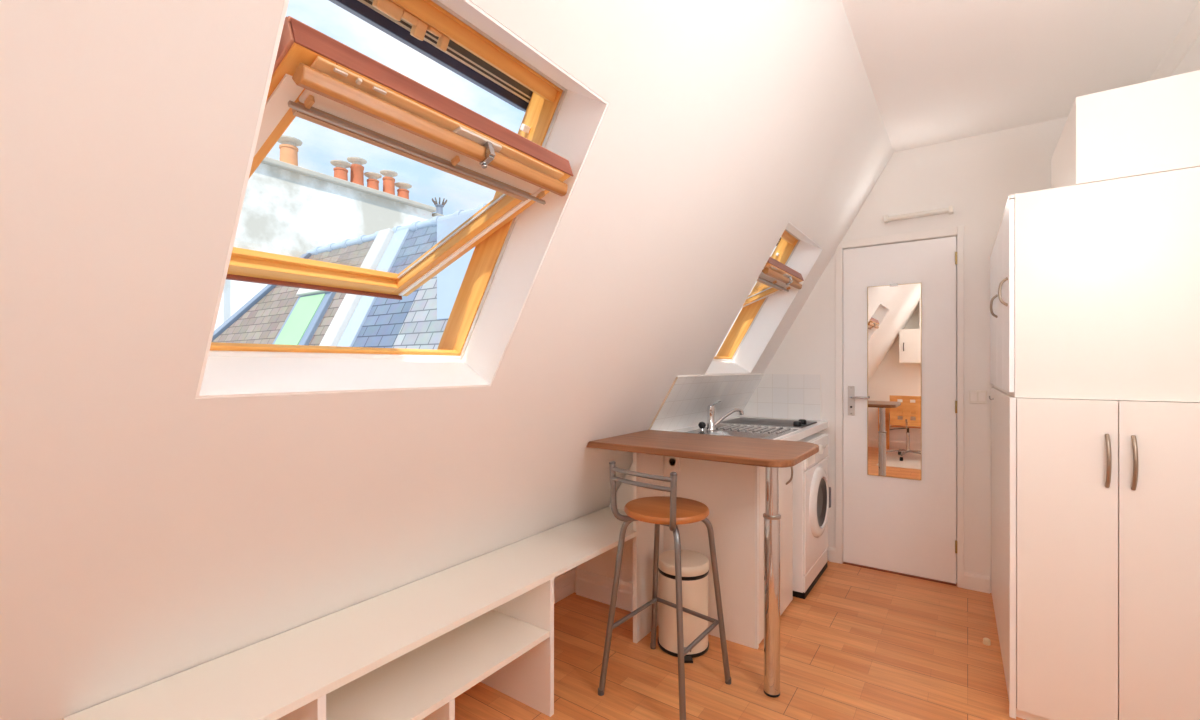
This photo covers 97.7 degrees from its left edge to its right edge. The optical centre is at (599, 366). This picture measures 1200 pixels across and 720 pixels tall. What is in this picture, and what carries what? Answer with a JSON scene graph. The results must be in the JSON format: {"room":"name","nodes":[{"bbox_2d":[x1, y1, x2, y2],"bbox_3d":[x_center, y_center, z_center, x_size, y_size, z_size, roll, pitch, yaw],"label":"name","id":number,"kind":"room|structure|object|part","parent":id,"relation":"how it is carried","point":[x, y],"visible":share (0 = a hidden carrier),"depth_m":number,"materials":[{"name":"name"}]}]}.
{"room":"studio apartment","nodes":[
{"label":"studio apartment","id":0,"kind":"room"},
{"bbox_2d":[0,0,893,719],"bbox_3d":[-0.478,-0.085,1.401,1.696,2.727,5.644,0,0,35],"label":"wall","id":1,"kind":"structure","parent":0,"point":[152,531],"depth_m":1.20,"materials":[{"name":"paint"}]},
{"bbox_2d":[195,0,608,397],"bbox_3d":[-0.534,-0.426,1.282,0.836,0.970,0.848,0,0,35],"label":"window","id":2,"kind":"structure","parent":1,"relation":"in","point":[315,77],"depth_m":1.26,"materials":[{"name":"brown wood"}]},
{"bbox_3d":[-0.842,-0.273,1.498,0.066,0.045,0.563,-24,-14,33],"label":"rail","id":3,"kind":"part","parent":2,"relation":"part of","materials":[{"name":"brown wood"}]},
{"bbox_3d":[-0.698,-0.041,1.397,0.100,0.067,0.716,36,20,30],"label":"sill rail","id":4,"kind":"part","parent":2,"relation":"part of","materials":[{"name":"brown wood"}]},
{"bbox_3d":[-0.574,-0.393,1.310,0.763,0.045,0.695,-24,-14,33],"label":"sash","id":5,"kind":"part","parent":2,"relation":"part of","materials":[{"name":"brown wood"}]},
{"bbox_3d":[-0.341,-0.448,1.162,0.008,0.010,0.660,-24,-14,33],"label":"blind rod","id":6,"kind":"part","parent":2,"relation":"part of","materials":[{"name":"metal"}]},
{"bbox_3d":[-0.285,-0.495,1.111,0.029,0.006,0.630,-24,-14,33],"label":"lock rail","id":7,"kind":"part","parent":2,"relation":"part of","materials":[{"name":"brown wood"}]},
{"bbox_3d":[-0.305,-0.514,1.122,0.063,0.045,0.563,-24,-14,33],"label":"rail","id":8,"kind":"part","parent":2,"relation":"part of","materials":[{"name":"brown wood"}]},
{"bbox_3d":[-0.323,-0.768,1.134,0.050,0.090,0.716,36,20,30],"label":"head rail","id":9,"kind":"part","parent":2,"relation":"part of","materials":[{"name":"brown wood"}]},
{"bbox_3d":[-0.264,-0.489,1.135,0.026,0.007,0.129,-24,-14,33],"label":"lock plate","id":10,"kind":"part","parent":2,"relation":"part of","materials":[{"name":"metal"}]},
{"bbox_3d":[-0.249,-0.464,1.150,0.040,0.043,0.014,-24,-14,33],"label":"lock lever","id":11,"kind":"part","parent":2,"relation":"part of","materials":[{"name":"metal"}]},
{"bbox_3d":[-0.211,-0.672,1.478,0.015,0.018,0.024,36,20,30],"label":"pivot plate","id":12,"kind":"part","parent":2,"relation":"part of","materials":[{"name":"gold metal"}]},
{"bbox_2d":[554,568,574,603],"bbox_3d":[-1.410,1.208,1.232,0.090,0.140,4.298,0,0,35],"label":"baseboard","id":13,"kind":"structure","parent":1,"relation":"attached to","point":[563,583],"depth_m":2.89,"materials":[{"name":"white wood"}]},
{"bbox_2d":[648,373,763,430],"bbox_3d":[0.696,0.203,3.198,0.191,0.316,1.350,0,0,35],"label":"tile backsplash","id":14,"kind":"structure","parent":1,"relation":"attached to","point":[685,404],"depth_m":3.02,"materials":[{"name":"beige tile"}]},
{"bbox_3d":[0.309,0.205,2.648,0.009,0.357,0.006,36,20,30],"label":"edge trim","id":15,"kind":"part","parent":14,"relation":"part of","materials":[{"name":"beige wood"}]},
{"bbox_3d":[0.770,0.049,3.146,0.009,0.005,1.350,36,20,30],"label":"edge trim","id":16,"kind":"part","parent":14,"relation":"part of","materials":[{"name":"white tile"}]},
{"bbox_2d":[705,222,822,374],"bbox_3d":[0.809,-0.457,3.157,0.846,1.001,0.848,0,0,35],"label":"window","id":17,"kind":"structure","parent":1,"relation":"in","point":[784,273],"depth_m":3.36,"materials":[{"name":"brown wood"}]},
{"bbox_3d":[0.634,-0.056,3.280,0.100,0.067,0.716,36,20,30],"label":"sill rail","id":18,"kind":"part","parent":17,"relation":"part of","materials":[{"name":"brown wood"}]},
{"bbox_3d":[0.765,-0.424,3.188,0.763,0.045,0.695,-24,-14,33],"label":"sash","id":19,"kind":"part","parent":17,"relation":"part of","materials":[{"name":"brown wood"}]},
{"bbox_3d":[0.999,-0.479,3.039,0.008,0.010,0.660,-24,-14,33],"label":"blind rod","id":20,"kind":"part","parent":17,"relation":"part of","materials":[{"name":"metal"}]},
{"bbox_3d":[1.054,-0.526,2.988,0.029,0.006,0.630,-24,-14,33],"label":"lock rail","id":21,"kind":"part","parent":17,"relation":"part of","materials":[{"name":"brown wood"}]},
{"bbox_3d":[1.024,-0.814,3.006,0.050,0.090,0.716,36,20,30],"label":"head rail","id":22,"kind":"part","parent":17,"relation":"part of","materials":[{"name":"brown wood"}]},
{"bbox_2d":[454,560,1025,719],"bbox_3d":[0.036,1.319,1.070,2.830,0.080,5.894,0,0,35],"label":"floor","id":23,"kind":"structure","parent":0,"point":[863,643],"depth_m":2.25,"materials":[{"name":"laminate"}]},
{"bbox_2d":[63,507,636,719],"bbox_3d":[-0.505,1.018,1.942,0.566,0.522,2.078,0,0,35],"label":"shelf unit","id":24,"kind":"object","parent":23,"relation":"on","point":[406,652],"visible":0.94,"depth_m":1.58,"materials":[{"name":"white wood"}]},
{"bbox_3d":[-0.614,0.977,1.718,0.479,0.020,0.815,0,0,35],"label":"shelf","id":25,"kind":"part","parent":24,"relation":"part of","materials":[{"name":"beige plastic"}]},
{"bbox_2d":[633,452,663,642],"bbox_3d":[0.236,0.816,2.534,0.020,0.926,0.264,0,0,35],"label":"board","id":26,"kind":"object","parent":23,"relation":"on","point":[643,543],"visible":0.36,"depth_m":2.48,"materials":[{"name":"white wood"}]},
{"bbox_2d":[598,461,730,719],"bbox_3d":[0.274,0.824,2.101,0.405,0.913,0.448,0,0,35],"label":"bar stool","id":27,"kind":"object","parent":23,"relation":"on","point":[672,511],"visible":1,"depth_m":2.04,"materials":[{"name":"wood"},{"name":"grey metal"}]},
{"bbox_3d":[0.110,0.933,2.074,0.241,0.695,0.036,0,0,-11],"label":"leg","id":28,"kind":"part","parent":27,"relation":"part of","materials":[{"name":"metal"}]},
{"bbox_3d":[0.251,0.933,2.263,0.023,0.695,0.263,0,0,-5],"label":"leg","id":29,"kind":"part","parent":27,"relation":"part of","materials":[{"name":"metal"}]},
{"bbox_3d":[0.265,0.570,2.092,0.336,0.028,0.336,0,0,35],"label":"seat","id":30,"kind":"part","parent":27,"relation":"part of","materials":[{"name":"orange wood"}]},
{"bbox_3d":[0.281,0.933,1.937,0.024,0.695,0.237,0,0,-6],"label":"leg","id":31,"kind":"part","parent":27,"relation":"part of","materials":[{"name":"metal"}]},
{"bbox_3d":[0.417,0.932,2.098,0.231,0.695,0.040,0,0,-7],"label":"leg","id":32,"kind":"part","parent":27,"relation":"part of","materials":[{"name":"metal"}]},
{"bbox_2d":[574,456,792,648],"bbox_3d":[0.434,0.819,2.919,1.160,0.920,0.582,0,0,35],"label":"base cabinet","id":33,"kind":"object","parent":23,"relation":"on","point":[733,494],"visible":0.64,"depth_m":2.47,"materials":[{"name":"wood"}]},
{"bbox_2d":[576,569,632,611],"bbox_3d":[0.085,1.208,2.798,0.525,0.140,0.016,0,0,35],"label":"baseboard","id":34,"kind":"structure","parent":33,"relation":"attached to","point":[590,585],"depth_m":2.84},
{"bbox_2d":[665,456,680,470],"bbox_3d":[0.361,0.473,2.604,0.080,0.076,0.018,0,0,35],"label":"wall socket","id":35,"kind":"object","parent":33,"relation":"attached to","point":[673,463],"visible":0.84,"depth_m":2.60,"materials":[{"name":"white plastic"}]},
{"bbox_2d":[672,416,827,440],"bbox_3d":[0.879,0.422,3.086,0.603,0.154,1.322,0,0,35],"label":"countertop","id":36,"kind":"structure","parent":33,"relation":"on","point":[737,430],"depth_m":2.92,"materials":[{"name":"metal"}]},
{"bbox_2d":[698,422,705,430],"bbox_3d":[0.571,0.333,2.929,0.042,0.052,0.042,0,0,35],"label":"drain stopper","id":37,"kind":"object","parent":36,"relation":"on","point":[702,425],"visible":0.98,"depth_m":2.92,"materials":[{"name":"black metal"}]},
{"bbox_2d":[706,401,743,430],"bbox_3d":[0.710,0.271,2.954,0.241,0.167,0.052,0,0,-18],"label":"sink faucet","id":38,"kind":"object","parent":36,"relation":"on","point":[711,423],"visible":1,"depth_m":2.91,"materials":[{"name":"silver metal"}]},
{"bbox_3d":[0.722,0.286,2.964,0.196,0.098,0.022,0,0,-22],"label":"spout","id":39,"kind":"part","parent":38,"relation":"part of","materials":[{"name":"silver metal"}]},
{"bbox_2d":[685,423,800,439],"bbox_3d":[0.755,0.422,2.849,0.486,0.154,0.692,0,0,35],"label":"sink","id":40,"kind":"object","parent":36,"relation":"in","point":[737,430],"depth_m":2.89,"materials":[{"name":"metal"}]},
{"bbox_2d":[720,417,816,428],"bbox_3d":[1.069,0.340,3.330,0.504,0.036,0.388,0,0,35],"label":"cooktop","id":41,"kind":"object","parent":36,"relation":"in","point":[800,423],"visible":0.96,"depth_m":3.27,"materials":[{"name":"silver metal"}]},
{"bbox_3d":[1.164,0.335,3.092,0.048,0.027,0.048,0,0,35],"label":"knob","id":42,"kind":"part","parent":41,"relation":"part of","materials":[{"name":"black plastic"}]},
{"bbox_3d":[1.238,0.335,3.206,0.048,0.027,0.048,0,0,35],"label":"knob","id":43,"kind":"part","parent":41,"relation":"part of","materials":[{"name":"black plastic"}]},
{"bbox_3d":[0.878,0.837,2.621,0.020,0.853,0.556,0,0,35],"label":"door","id":44,"kind":"part","parent":33,"relation":"part of","materials":[{"name":"white wood"}]},
{"bbox_3d":[0.986,0.548,2.729,0.039,0.137,0.013,0,0,35],"label":"handle","id":45,"kind":"part","parent":33,"relation":"part of","materials":[{"name":"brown metal"}]},
{"bbox_2d":[658,550,708,662],"bbox_3d":[0.374,1.074,2.400,0.234,0.409,0.265,0,0,35],"label":"pedal bin","id":46,"kind":"object","parent":23,"relation":"on","point":[694,565],"visible":0.67,"depth_m":2.32,"materials":[{"name":"cream painted metal"},{"name":"black plastic"}]},
{"bbox_3d":[0.383,0.895,2.413,0.234,0.052,0.234,0,0,35],"label":"lid","id":47,"kind":"part","parent":46,"relation":"part of","materials":[{"name":"white metal"}]},
{"bbox_2d":[586,430,818,697],"bbox_3d":[0.438,0.800,2.236,0.858,0.957,0.521,0,0,35],"label":"bar table","id":48,"kind":"object","parent":23,"relation":"on","point":[771,454],"visible":1,"depth_m":2.03,"materials":[{"name":"brown wood"}]},
{"bbox_3d":[0.674,0.927,2.054,0.061,0.690,0.061,0,0,35],"label":"leg","id":49,"kind":"part","parent":48,"relation":"part of","materials":[{"name":"silver metal"}]},
{"bbox_2d":[793,433,830,598],"bbox_3d":[1.096,0.853,3.250,0.560,0.852,0.570,0,0,35],"label":"washing machine","id":50,"kind":"object","parent":23,"relation":"on","point":[811,489],"visible":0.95,"depth_m":2.95,"materials":[{"name":"metal"}]},
{"bbox_3d":[1.190,0.496,2.955,0.006,0.115,0.175,0,0,35],"label":"detergent drawer","id":51,"kind":"part","parent":50,"relation":"part of","materials":[{"name":"white plastic"}]},
{"bbox_3d":[1.286,1.200,3.116,0.010,0.090,0.566,0,0,35],"label":"kick panel","id":52,"kind":"part","parent":50,"relation":"part of","materials":[{"name":"ceramic"}]},
{"bbox_3d":[1.287,0.864,3.116,0.012,0.570,0.566,0,0,35],"label":"panel","id":53,"kind":"part","parent":50,"relation":"part of","materials":[{"name":"ceramic"}]},
{"bbox_3d":[1.289,0.498,3.115,0.016,0.140,0.570,0,0,35],"label":"control panel","id":54,"kind":"part","parent":50,"relation":"part of","materials":[{"name":"plastic"}]},
{"bbox_3d":[1.305,0.800,3.103,0.032,0.410,0.410,0,0,35],"label":"porthole door","id":55,"kind":"part","parent":50,"relation":"part of","materials":[{"name":"plastic"}]},
{"bbox_3d":[1.300,0.800,3.107,0.028,0.290,0.290,0,0,35],"label":"porthole glass","id":56,"kind":"part","parent":50,"relation":"part of","materials":[{"name":"black glass"}]},
{"bbox_2d":[983,638,990,645],"bbox_3d":[1.782,1.266,2.414,0.030,0.026,0.030,0,0,35],"label":"door stop","id":57,"kind":"object","parent":23,"relation":"on","point":[986,641],"visible":1,"depth_m":2.41,"materials":[{"name":"beige plastic"}]},
{"bbox_2d":[989,167,1199,719],"bbox_3d":[2.077,0.323,2.254,0.641,1.911,1.304,0,0,35],"label":"wardrobe","id":58,"kind":"object","parent":23,"relation":"on","point":[1095,286],"visible":1,"depth_m":1.78,"materials":[{"name":"white wood"}]},
{"bbox_3d":[2.054,-0.262,2.724,0.015,0.710,0.553,0,0,34],"label":"door","id":59,"kind":"part","parent":58,"relation":"part of","materials":[{"name":"white wood"}]},
{"bbox_3d":[1.846,-0.283,2.455,0.032,0.111,0.010,0,0,35],"label":"handle","id":60,"kind":"part","parent":58,"relation":"part of","materials":[{"name":"brown metal"}]},
{"bbox_3d":[1.789,-0.262,2.333,0.015,0.710,0.356,0,0,34],"label":"door","id":61,"kind":"part","parent":58,"relation":"part of","materials":[{"name":"white wood"}]},
{"bbox_3d":[1.863,-0.626,2.439,0.041,0.013,1.247,0,0,35],"label":"rail","id":62,"kind":"part","parent":58,"relation":"part of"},
{"bbox_3d":[1.527,-0.283,1.983,0.032,0.111,0.010,0,0,35],"label":"handle","id":63,"kind":"part","parent":58,"relation":"part of","materials":[{"name":"brown metal"}]},
{"bbox_3d":[1.597,-0.262,2.049,0.015,0.710,0.300,0,0,34],"label":"door","id":64,"kind":"part","parent":58,"relation":"part of","materials":[{"name":"white wood"}]},
{"bbox_3d":[1.508,0.696,1.915,0.019,1.166,0.019,0,0,35],"label":"post","id":65,"kind":"part","parent":58,"relation":"part of","materials":[{"name":"white wood"}]},
{"bbox_3d":[1.625,0.678,1.831,0.264,1.128,0.018,0,0,35],"label":"door","id":66,"kind":"part","parent":58,"relation":"part of","materials":[{"name":"white wood"}]},
{"bbox_3d":[1.697,0.316,1.750,0.012,0.182,0.041,0,0,35],"label":"handle","id":67,"kind":"part","parent":58,"relation":"part of","materials":[{"name":"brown metal"}]},
{"bbox_2d":[1051,70,1199,188],"bbox_3d":[2.015,-0.785,1.971,0.418,0.305,0.659,0,0,35],"label":"cabinet","id":68,"kind":"object","parent":58,"relation":"on","point":[1149,127],"visible":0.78,"depth_m":1.74,"materials":[{"name":"white wood"}]},
{"bbox_3d":[1.748,0.316,1.714,0.012,0.182,0.041,0,0,35],"label":"handle","id":69,"kind":"part","parent":58,"relation":"part of","materials":[{"name":"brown metal"}]},
{"bbox_3d":[1.855,0.678,1.669,0.292,1.128,0.018,0,0,35],"label":"door","id":70,"kind":"part","parent":58,"relation":"part of","materials":[{"name":"white wood"}]},
{"bbox_2d":[715,117,1067,592],"bbox_3d":[1.595,-0.023,3.466,2.830,2.603,0.120,0,0,35],"label":"wall","id":71,"kind":"structure","parent":0,"point":[977,175],"depth_m":3.02,"materials":[{"name":"paint"}]},
{"bbox_2d":[741,373,820,420],"bbox_3d":[1.243,0.202,3.635,0.549,0.310,0.009,0,0,35],"label":"tile backsplash","id":72,"kind":"structure","parent":71,"relation":"attached to","point":[786,396],"depth_m":3.60,"materials":[{"name":"white tile"}]},
{"bbox_3d":[1.317,0.202,3.583,0.368,0.310,0.009,0,0,35],"label":"edge trim","id":73,"kind":"part","parent":72,"relation":"part of","materials":[{"name":"white tile"}]},
{"bbox_2d":[829,547,835,562],"bbox_3d":[1.524,1.232,3.435,0.039,0.092,0.014,0,0,35],"label":"baseboard","id":74,"kind":"structure","parent":71,"relation":"attached to","point":[831,549],"depth_m":3.43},
{"bbox_2d":[835,226,963,587],"bbox_3d":[1.824,0.232,3.230,0.689,2.094,0.106,0,0,35],"label":"door","id":75,"kind":"structure","parent":71,"relation":"in","point":[900,526],"depth_m":3.20,"materials":[{"name":"white wood"}]},
{"bbox_3d":[1.556,0.232,3.413,0.040,2.094,0.014,0,0,35],"label":"casing","id":76,"kind":"part","parent":75,"relation":"part of","materials":[{"name":"white wood"}]},
{"bbox_3d":[1.618,0.218,3.374,0.040,0.190,0.006,0,0,35],"label":"handle plate","id":77,"kind":"part","parent":75,"relation":"part of","materials":[{"name":"silver metal"}]},
{"bbox_3d":[1.640,0.196,3.324,0.111,0.017,0.050,0,0,35],"label":"lever","id":78,"kind":"part","parent":75,"relation":"part of","materials":[{"name":"silver metal"}]},
{"bbox_2d":[867,283,920,479],"bbox_3d":[1.813,0.086,3.234,0.292,1.194,0.009,0,0,35],"label":"wall mirror","id":79,"kind":"object","parent":75,"relation":"attached to","point":[893,310],"visible":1,"depth_m":3.23,"materials":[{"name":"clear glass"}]},
{"bbox_3d":[1.825,-0.791,3.224,0.618,0.048,0.014,0,0,35],"label":"casing","id":80,"kind":"part","parent":75,"relation":"part of","materials":[{"name":"white wood"}]},
{"bbox_3d":[2.090,0.232,3.037,0.031,2.094,0.014,0,0,35],"label":"casing","id":81,"kind":"part","parent":75,"relation":"part of","materials":[{"name":"white wood"}]},
{"bbox_2d":[884,205,953,222],"bbox_3d":[1.907,-0.913,3.144,0.356,0.042,0.050,0,0,35],"label":"wall lamp","id":82,"kind":"object","parent":71,"relation":"attached to","point":[950,209],"visible":1,"depth_m":3.12,"materials":[{"name":"white plastic"}]},
{"bbox_2d":[888,208,948,220],"bbox_3d":[1.902,-0.911,3.137,0.316,0.028,0.028,0,0,35],"label":"diffuser","id":83,"kind":"object","parent":82,"relation":"attached to","point":[944,210],"depth_m":3.13,"materials":[{"name":"white plastic"}]},
{"bbox_2d":[963,572,989,593],"bbox_3d":[2.151,1.232,2.995,0.125,0.092,0.014,0,0,35],"label":"baseboard","id":84,"kind":"structure","parent":71,"relation":"attached to","point":[971,581],"depth_m":2.99,"materials":[{"name":"white wood"}]},
{"bbox_2d":[969,390,986,403],"bbox_3d":[2.157,0.172,2.991,0.084,0.076,0.014,0,0,35],"label":"light switch","id":85,"kind":"object","parent":71,"relation":"attached to","point":[975,396],"visible":1,"depth_m":2.99,"materials":[{"name":"white plastic"}]},
{"bbox_2d":[841,0,1198,151],"bbox_3d":[0.636,-1.375,0.619,1.330,0.100,5.844,0,0,35],"label":"ceiling","id":86,"kind":"structure","parent":0,"point":[938,71],"depth_m":2.24,"materials":[{"name":"paint"}]},
{"bbox_2d":[1171,35,1199,75],"bbox_3d":[1.139,-0.023,0.266,0.100,2.603,5.844,0,0,35],"label":"wall","id":87,"kind":"structure","parent":0,"point":[1190,62],"depth_m":2.09,"materials":[{"name":"paint"}]},
{"bbox_2d":[1149,0,1199,80],"bbox_3d":[1.080,-1.300,0.307,0.045,0.050,5.644,0,0,35],"label":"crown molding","id":88,"kind":"structure","parent":87,"relation":"attached to","point":[1189,33],"depth_m":2.12,"materials":[{"name":"white paint"}]},
{"label":"outside","id":89,"kind":"structure","parent":0,"visible":0},
{"bbox_2d":[212,157,486,349],"bbox_3d":[-3.220,0.379,8.246,8.745,7.800,7.000,0,0,35],"label":"neighbouring building","id":90,"kind":"structure","parent":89,"point":[288,209],"depth_m":6.91,"materials":[{"name":"grey stone"}]},
{"bbox_2d":[277,135,302,165],"bbox_3d":[-5.572,-3.796,9.382,0.435,0.550,0.435,0,0,35],"label":"chimney pot","id":91,"kind":"object","parent":90,"relation":"on","point":[288,148],"visible":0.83,"depth_m":9.28,"materials":[{"name":"ceramic"}]},
{"bbox_3d":[-5.572,-3.732,9.382,0.307,0.420,0.307,0,0,35],"label":"clay pot","id":92,"kind":"part","parent":91,"relation":"part of","materials":[{"name":"ceramic"}]},
{"bbox_3d":[-3.586,-0.495,6.197,0.590,0.820,0.015,0,-27,35],"label":"skylight pane","id":93,"kind":"part","parent":90,"relation":"part of","materials":[{"name":"green glass"}]},
{"bbox_2d":[296,288,328,296],"bbox_3d":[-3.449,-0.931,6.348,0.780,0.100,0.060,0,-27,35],"label":"skylight","id":94,"kind":"object","parent":90,"relation":"attached to","point":[302,292],"depth_m":6.37,"materials":[{"name":"metal"}]},
{"bbox_2d":[330,160,350,180],"bbox_3d":[-5.026,-3.741,10.160,0.375,0.440,0.375,0,0,35],"label":"chimney pot","id":95,"kind":"object","parent":90,"relation":"on","point":[340,171],"visible":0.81,"depth_m":10.07,"materials":[{"name":"ceramic"}]},
{"bbox_3d":[-5.026,-3.676,10.160,0.265,0.310,0.265,0,0,35],"label":"clay pot","id":96,"kind":"part","parent":95,"relation":"part of","materials":[{"name":"ceramic"}]},
{"bbox_2d":[347,157,366,185],"bbox_3d":[-4.836,-3.826,10.430,0.375,0.610,0.375,0,0,35],"label":"chimney pot","id":97,"kind":"object","parent":90,"relation":"on","point":[357,170],"visible":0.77,"depth_m":10.33,"materials":[{"name":"ceramic"}]},
{"bbox_3d":[-4.836,-3.761,10.430,0.265,0.480,0.265,0,0,35],"label":"clay pot","id":98,"kind":"part","parent":97,"relation":"part of","materials":[{"name":"ceramic"}]},
{"bbox_2d":[364,172,381,189],"bbox_3d":[-4.641,-3.732,10.709,0.345,0.420,0.345,0,0,35],"label":"chimney pot","id":99,"kind":"object","parent":90,"relation":"on","point":[372,182],"visible":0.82,"depth_m":10.62,"materials":[{"name":"ceramic"}]},
{"bbox_3d":[-4.641,-3.667,10.709,0.244,0.290,0.244,0,0,35],"label":"clay pot","id":100,"kind":"part","parent":99,"relation":"part of","materials":[{"name":"ceramic"}]},
{"bbox_2d":[380,170,397,194],"bbox_3d":[-4.434,-3.807,11.003,0.360,0.570,0.360,0,0,35],"label":"chimney pot","id":101,"kind":"object","parent":90,"relation":"on","point":[388,180],"visible":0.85,"depth_m":10.91,"materials":[{"name":"ceramic"}]},
{"bbox_3d":[-4.434,-3.741,11.003,0.254,0.440,0.254,0,0,35],"label":"clay pot","id":102,"kind":"part","parent":101,"relation":"part of","materials":[{"name":"ceramic"}]},
{"bbox_2d":[395,182,411,198],"bbox_3d":[-4.239,-3.727,11.281,0.360,0.410,0.360,0,0,35],"label":"chimney pot","id":103,"kind":"object","parent":90,"relation":"on","point":[402,191],"visible":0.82,"depth_m":11.19,"materials":[{"name":"ceramic"}]},
{"bbox_3d":[-4.239,-3.662,11.281,0.254,0.280,0.254,0,0,35],"label":"clay pot","id":104,"kind":"part","parent":103,"relation":"part of","materials":[{"name":"ceramic"}]},
{"bbox_2d":[432,197,446,214],"bbox_3d":[-3.693,-3.637,12.059,0.360,0.427,0.347,0,0,35],"label":"flue","id":105,"kind":"object","parent":90,"relation":"on","point":[439,207],"visible":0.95,"depth_m":11.99,"materials":[{"name":"metal"}]},
{"bbox_3d":[-3.693,-3.773,12.059,0.360,0.153,0.347,0,0,35],"label":"crown","id":106,"kind":"part","parent":105,"relation":"part of","materials":[{"name":"grey metal"}]}
]}

